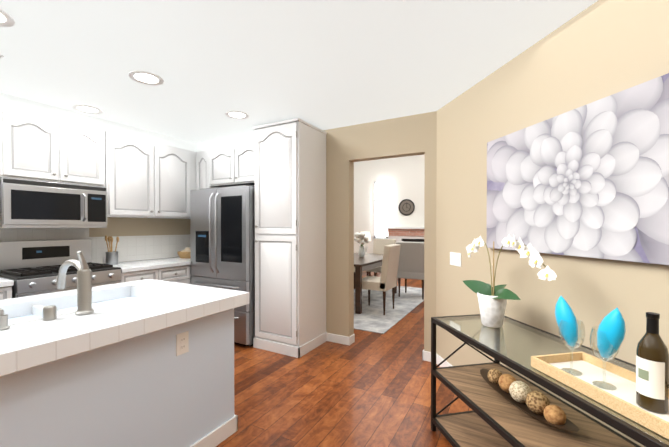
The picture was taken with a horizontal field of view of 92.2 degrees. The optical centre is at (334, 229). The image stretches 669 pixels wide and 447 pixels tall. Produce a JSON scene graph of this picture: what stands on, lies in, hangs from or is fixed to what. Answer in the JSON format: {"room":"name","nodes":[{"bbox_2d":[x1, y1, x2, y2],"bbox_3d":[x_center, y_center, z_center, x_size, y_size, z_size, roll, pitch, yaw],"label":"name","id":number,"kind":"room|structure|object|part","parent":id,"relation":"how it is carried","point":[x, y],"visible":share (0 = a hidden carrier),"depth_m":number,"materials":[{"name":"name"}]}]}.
{"room":"kitchen","nodes":[
{"label":"kitchen","id":0,"kind":"room"},
{"bbox_2d":[0,217,190,263],"bbox_3d":[-3.458,0.086,2.204,0.126,2.440,6.160,0,1,29],"label":"wall","id":1,"kind":"structure","parent":0,"point":[148,238],"depth_m":3.86,"materials":[{"name":"beige tile"}]},
{"bbox_2d":[0,92,107,187],"bbox_3d":[-2.709,-0.788,3.073,0.340,0.704,0.790,0,1,29],"label":"upper cabinet","id":2,"kind":"object","parent":1,"relation":"attached to","point":[39,141],"depth_m":2.94,"materials":[{"name":"white wood"}]},
{"bbox_2d":[0,177,106,227],"bbox_3d":[-2.668,-0.219,3.049,0.439,0.417,0.780,0,1,29],"label":"microwave","id":3,"kind":"object","parent":2,"relation":"attached to","point":[31,204],"visible":1,"depth_m":2.90,"materials":[{"name":"silver metal"}]},
{"bbox_2d":[107,121,191,218],"bbox_3d":[-2.269,-0.642,3.868,0.340,1.009,1.005,0,1,29],"label":"upper cabinet","id":4,"kind":"object","parent":1,"relation":"attached to","point":[138,173],"depth_m":3.72,"materials":[{"name":"white wood"}]},
{"bbox_2d":[192,143,196,189],"bbox_3d":[-1.933,-0.647,4.494,0.320,1.009,0.416,0,1,29],"label":"upper cabinet","id":5,"kind":"object","parent":1,"relation":"attached to","point":[194,146],"depth_m":4.28,"materials":[{"name":"white wood"}]},
{"bbox_2d":[0,0,597,143],"bbox_3d":[-0.200,-1.159,0.384,7.580,0.080,6.160,0,1,29],"label":"ceiling","id":6,"kind":"structure","parent":0,"point":[325,64],"depth_m":2.10,"materials":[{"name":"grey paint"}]},
{"bbox_2d":[0,9,14,26],"bbox_3d":[-1.827,-1.126,1.677,0.230,0.007,0.230,0,1,29],"label":"recessed light","id":7,"kind":"object","parent":6,"relation":"in","point":[6,20],"visible":1,"depth_m":1.73,"materials":[{"name":"white"}]},
{"bbox_2d":[73,105,102,113],"bbox_3d":[-2.349,-1.137,3.064,0.230,0.007,0.230,0,1,29],"label":"recessed light","id":8,"kind":"object","parent":6,"relation":"in","point":[87,109],"visible":1,"depth_m":3.06,"materials":[{"name":"white"}]},
{"bbox_2d":[128,71,163,85],"bbox_3d":[-1.414,-1.132,2.420,0.230,0.007,0.230,0,1,29],"label":"recessed light","id":9,"kind":"object","parent":6,"relation":"in","point":[145,78],"visible":1,"depth_m":2.42,"materials":[{"name":"white"}]},
{"bbox_2d":[225,111,248,118],"bbox_3d":[-0.973,-1.139,3.215,0.230,0.007,0.230,0,1,29],"label":"recessed light","id":10,"kind":"object","parent":6,"relation":"in","point":[236,114],"visible":1,"depth_m":3.21,"materials":[{"name":"white"}]},
{"bbox_2d":[216,271,471,446],"bbox_3d":[0.767,1.322,3.917,9.600,0.060,13.600,0,1,29],"label":"floor","id":11,"kind":"structure","parent":0,"point":[368,389],"depth_m":2.54,"materials":[{"name":"brown wood"}]},
{"bbox_2d":[0,285,13,299],"bbox_3d":[-3.037,0.874,2.209,0.620,0.864,1.043,0,1,29],"label":"base cabinet","id":12,"kind":"object","parent":11,"relation":"on","point":[4,293],"depth_m":2.48,"materials":[{"name":"white wood"}]},
{"bbox_2d":[0,278,13,288],"bbox_3d":[-3.279,0.426,1.744,0.645,0.040,2.085,0,1,29],"label":"countertop","id":13,"kind":"structure","parent":12,"relation":"on","point":[4,283],"depth_m":2.47,"materials":[{"name":"white tile"}]},
{"bbox_2d":[0,239,120,297],"bbox_3d":[-2.548,0.695,2.984,0.706,1.170,0.760,0,1,29],"label":"range","id":14,"kind":"object","parent":11,"relation":"on","point":[30,268],"visible":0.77,"depth_m":2.96,"materials":[{"name":"silver metal"}]},
{"bbox_2d":[0,311,237,446],"bbox_3d":[-2.105,0.906,0.423,0.969,0.829,4.339,0,1,29],"label":"kitchen island","id":15,"kind":"object","parent":11,"relation":"on","point":[113,370],"depth_m":1.53,"materials":[{"name":"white paint"}]},
{"bbox_2d":[0,279,199,302],"bbox_3d":[-2.243,0.453,0.508,0.699,0.075,4.360,0,1,29],"label":"island countertop","id":16,"kind":"structure","parent":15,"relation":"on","point":[147,282],"depth_m":2.25,"materials":[{"name":"white tile"}]},
{"bbox_2d":[0,308,9,329],"bbox_3d":[-1.368,0.365,1.319,0.072,0.085,0.044,0,1,29],"label":"soap pump","id":17,"kind":"object","parent":16,"relation":"on","point":[4,322],"visible":0.96,"depth_m":1.31,"materials":[{"name":"silver metal"}]},
{"bbox_2d":[57,251,93,314],"bbox_3d":[-1.302,0.254,1.601,0.299,0.304,0.074,0,1,29],"label":"faucet","id":18,"kind":"object","parent":16,"relation":"on","point":[84,289],"visible":1,"depth_m":1.53,"materials":[{"name":"silver metal"}]},
{"bbox_2d":[0,283,175,326],"bbox_3d":[-1.504,0.507,1.665,0.530,0.209,1.170,0,1,29],"label":"sink","id":19,"kind":"object","parent":16,"relation":"in","point":[24,310],"depth_m":1.95,"materials":[{"name":"white ceramic"}]},
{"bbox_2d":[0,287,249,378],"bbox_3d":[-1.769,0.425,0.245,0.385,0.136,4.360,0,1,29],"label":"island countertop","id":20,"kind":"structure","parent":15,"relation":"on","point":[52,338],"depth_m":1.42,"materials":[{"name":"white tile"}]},
{"bbox_3d":[-1.285,0.377,1.451,0.048,0.059,0.048,0,1,29],"label":"air gap cap","id":21,"kind":"part","parent":20,"relation":"part of","materials":[{"name":"silver metal"}]},
{"bbox_2d":[176,331,188,355],"bbox_3d":[-0.825,0.620,1.746,0.008,0.115,0.072,0,1,29],"label":"outlet","id":22,"kind":"object","parent":15,"relation":"attached to","point":[182,342],"visible":1,"depth_m":1.74,"materials":[{"name":"white plastic"}]},
{"bbox_2d":[119,265,191,283],"bbox_3d":[-2.211,0.862,3.696,0.620,0.864,0.780,0,1,29],"label":"base cabinet","id":23,"kind":"object","parent":11,"relation":"on","point":[176,269],"depth_m":3.61,"materials":[{"name":"white wood"}]},
{"bbox_2d":[113,257,190,272],"bbox_3d":[-2.039,0.407,3.975,0.645,0.040,1.441,0,1,29],"label":"countertop","id":24,"kind":"structure","parent":23,"relation":"on","point":[163,263],"depth_m":3.64,"materials":[{"name":"white tile"}]},
{"bbox_2d":[105,235,118,264],"bbox_3d":[-2.456,0.228,3.548,0.146,0.323,0.116,0,1,29],"label":"utensil crock","id":25,"kind":"object","parent":24,"relation":"on","point":[111,257],"visible":1,"depth_m":3.52,"materials":[{"name":"silver metal"}]},
{"bbox_2d":[177,247,190,257],"bbox_3d":[-1.964,0.313,4.304,0.250,0.140,0.246,0,1,29],"label":"bread basket","id":26,"kind":"object","parent":24,"relation":"on","point":[186,253],"visible":0.65,"depth_m":4.21,"materials":[{"name":"wicker"}]},
{"bbox_2d":[190,185,254,346],"bbox_3d":[-1.210,0.400,3.913,0.910,1.785,0.691,0,1,29],"label":"fridge","id":27,"kind":"object","parent":11,"relation":"on","point":[222,232],"visible":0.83,"depth_m":3.57,"materials":[{"name":"silver metal"}]},
{"bbox_2d":[253,118,326,357],"bbox_3d":[-0.494,0.090,3.603,0.610,2.410,0.592,0,1,29],"label":"pantry","id":28,"kind":"object","parent":11,"relation":"on","point":[290,228],"visible":1,"depth_m":3.39,"materials":[{"name":"white wood"}]},
{"bbox_2d":[354,286,423,333],"bbox_3d":[0.082,1.268,6.041,2.940,0.011,3.150,0,1,29],"label":"dining rug","id":29,"kind":"object","parent":11,"relation":"on","point":[372,318],"visible":0.23,"depth_m":5.14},
{"bbox_2d":[354,253,396,313],"bbox_3d":[0.399,0.890,5.805,1.020,0.748,1.850,0,1,29],"label":"dining table","id":30,"kind":"object","parent":29,"relation":"on","point":[367,262],"visible":0.44,"depth_m":4.91,"materials":[{"name":"brown wood"}]},
{"bbox_2d":[354,232,368,256],"bbox_3d":[0.485,0.286,5.921,0.293,0.457,0.255,0,1,29],"label":"flower vase","id":31,"kind":"object","parent":30,"relation":"on","point":[361,238],"visible":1,"depth_m":5.89,"materials":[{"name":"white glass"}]},
{"bbox_2d":[366,239,395,275],"bbox_3d":[1.001,0.738,6.907,0.500,1.034,0.565,0,1,29],"label":"dining chair","id":32,"kind":"object","parent":29,"relation":"on","point":[378,245],"visible":0.27,"depth_m":7.06,"materials":[{"name":"beige fabric"}]},
{"bbox_2d":[362,244,400,314],"bbox_3d":[0.682,0.754,5.011,0.565,1.034,0.500,0,1,29],"label":"dining chair","id":33,"kind":"object","parent":29,"relation":"on","point":[386,281],"visible":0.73,"depth_m":4.80,"materials":[{"name":"beige fabric"}]},
{"bbox_2d":[396,241,423,298],"bbox_3d":[1.479,0.745,6.019,0.520,1.034,0.565,0,1,29],"label":"accent chair","id":34,"kind":"object","parent":29,"relation":"on","point":[411,261],"visible":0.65,"depth_m":5.79,"materials":[{"name":"fabric"}]},
{"bbox_2d":[385,227,423,241],"bbox_3d":[2.521,0.592,10.055,2.000,1.300,0.750,0,1,29],"label":"fireplace","id":35,"kind":"object","parent":11,"relation":"on","point":[408,234],"visible":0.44,"depth_m":10.21,"materials":[{"name":"brick"}]},
{"bbox_2d":[431,314,668,446],"bbox_3d":[1.023,0.946,1.411,0.495,0.732,1.505,0,0,-12],"label":"console table","id":36,"kind":"object","parent":11,"relation":"on","point":[493,418],"visible":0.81,"depth_m":1.63,"materials":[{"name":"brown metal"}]},
{"bbox_2d":[463,234,556,327],"bbox_3d":[0.963,0.299,1.850,0.465,0.548,0.587,0,1,29],"label":"orchid","id":37,"kind":"object","parent":36,"relation":"on","point":[492,301],"visible":1,"depth_m":1.86,"materials":[{"name":"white plant"}]},
{"bbox_2d":[480,369,578,431],"bbox_3d":[0.971,0.852,1.673,0.160,0.116,0.620,0,0,-13],"label":"decorative bowl","id":38,"kind":"object","parent":36,"relation":"on","point":[521,395],"visible":1,"depth_m":1.60,"materials":[{"name":"brown wood"}]},
{"bbox_2d":[531,351,668,438],"bbox_3d":[1.021,0.559,1.058,0.260,0.042,0.660,0,0,-12],"label":"serving tray","id":39,"kind":"object","parent":36,"relation":"on","point":[621,399],"visible":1,"depth_m":1.19,"materials":[{"name":"beige wood"}]},
{"bbox_2d":[555,296,584,375],"bbox_3d":[0.940,0.419,1.284,0.094,0.295,0.100,0,1,29],"label":"wine glass","id":40,"kind":"object","parent":39,"relation":"on","point":[566,320],"visible":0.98,"depth_m":1.27,"materials":[{"name":"teal"}]},
{"bbox_2d":[589,308,625,389],"bbox_3d":[0.978,0.420,1.159,0.092,0.295,0.098,0,1,29],"label":"wine glass","id":41,"kind":"object","parent":39,"relation":"on","point":[611,331],"visible":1,"depth_m":1.13,"materials":[{"name":"teal"}]},
{"bbox_2d":[636,312,668,413],"bbox_3d":[1.012,0.418,1.024,0.076,0.302,0.076,0,1,29],"label":"wine bottle","id":42,"kind":"object","parent":39,"relation":"on","point":[652,373],"visible":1,"depth_m":1.00,"materials":[{"name":"brown glass"}]},
{"bbox_3d":[0.849,0.971,8.901,0.560,0.560,0.560,0,1,29],"label":"side table","id":43,"kind":"object","parent":11,"relation":"on","visible":0},
{"bbox_2d":[360,232,370,253],"bbox_3d":[0.849,0.380,8.897,0.340,0.620,0.340,0,1,29],"label":"table lamp","id":44,"kind":"object","parent":43,"relation":"on","point":[367,234],"visible":0.38,"depth_m":8.82,"materials":[{"name":"white"}]},
{"bbox_2d":[323,111,436,351],"bbox_3d":[-0.477,0.072,3.999,3.595,2.440,0.126,0,1,29],"label":"wall","id":45,"kind":"structure","parent":0,"point":[347,147],"depth_m":3.57,"materials":[{"name":"beige paint"}]},
{"bbox_2d":[196,133,254,189],"bbox_3d":[-1.257,-0.644,4.123,1.215,1.009,0.412,0,1,29],"label":"upper cabinet","id":46,"kind":"object","parent":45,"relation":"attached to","point":[227,162],"visible":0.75,"depth_m":3.99,"materials":[{"name":"white wood"}]},
{"bbox_2d":[354,154,424,252],"bbox_3d":[2.995,-0.760,10.280,7.300,4.000,0.120,0,1,29],"label":"wall","id":47,"kind":"structure","parent":0,"point":[404,177],"depth_m":10.81,"materials":[{"name":"white paint"}]},
{"bbox_2d":[373,181,387,238],"bbox_3d":[1.579,-0.651,10.964,0.540,1.970,0.060,0,1,29],"label":"dining room window","id":48,"kind":"structure","parent":47,"relation":"in","point":[380,207],"depth_m":10.98,"materials":[{"name":"grey"}]},
{"bbox_2d":[398,199,414,215],"bbox_3d":[2.363,-0.712,10.542,0.540,0.540,0.035,0,1,29],"label":"wall clock","id":49,"kind":"object","parent":47,"relation":"attached to","point":[406,207],"visible":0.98,"depth_m":10.53,"materials":[{"name":"grey"}]},
{"bbox_2d":[436,0,668,446],"bbox_3d":[1.622,0.102,0.341,0.120,2.440,5.700,0,0,-12],"label":"wall","id":50,"kind":"structure","parent":0,"point":[598,50],"depth_m":1.88,"materials":[{"name":"beige paint"}]},
{"bbox_2d":[327,333,452,366],"bbox_3d":[1.050,1.272,0.688,4.950,0.095,4.449,0,1,29],"label":"baseboard","id":51,"kind":"structure","parent":50,"relation":"attached to","point":[350,340],"depth_m":3.59,"materials":[{"name":"white"}]},
{"bbox_2d":[450,252,460,266],"bbox_3d":[1.048,0.262,2.797,0.014,0.115,0.164,0,0,-12],"label":"light switch","id":52,"kind":"object","parent":50,"relation":"attached to","point":[455,259],"visible":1,"depth_m":2.79,"materials":[{"name":"white plastic"}]},
{"bbox_2d":[486,73,668,264],"bbox_3d":[1.279,-0.241,1.595,0.039,0.765,1.540,0,0,-12],"label":"framed picture","id":53,"kind":"object","parent":50,"relation":"attached to","point":[590,180],"visible":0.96,"depth_m":1.58,"materials":[{"name":"white paper"}]}
]}

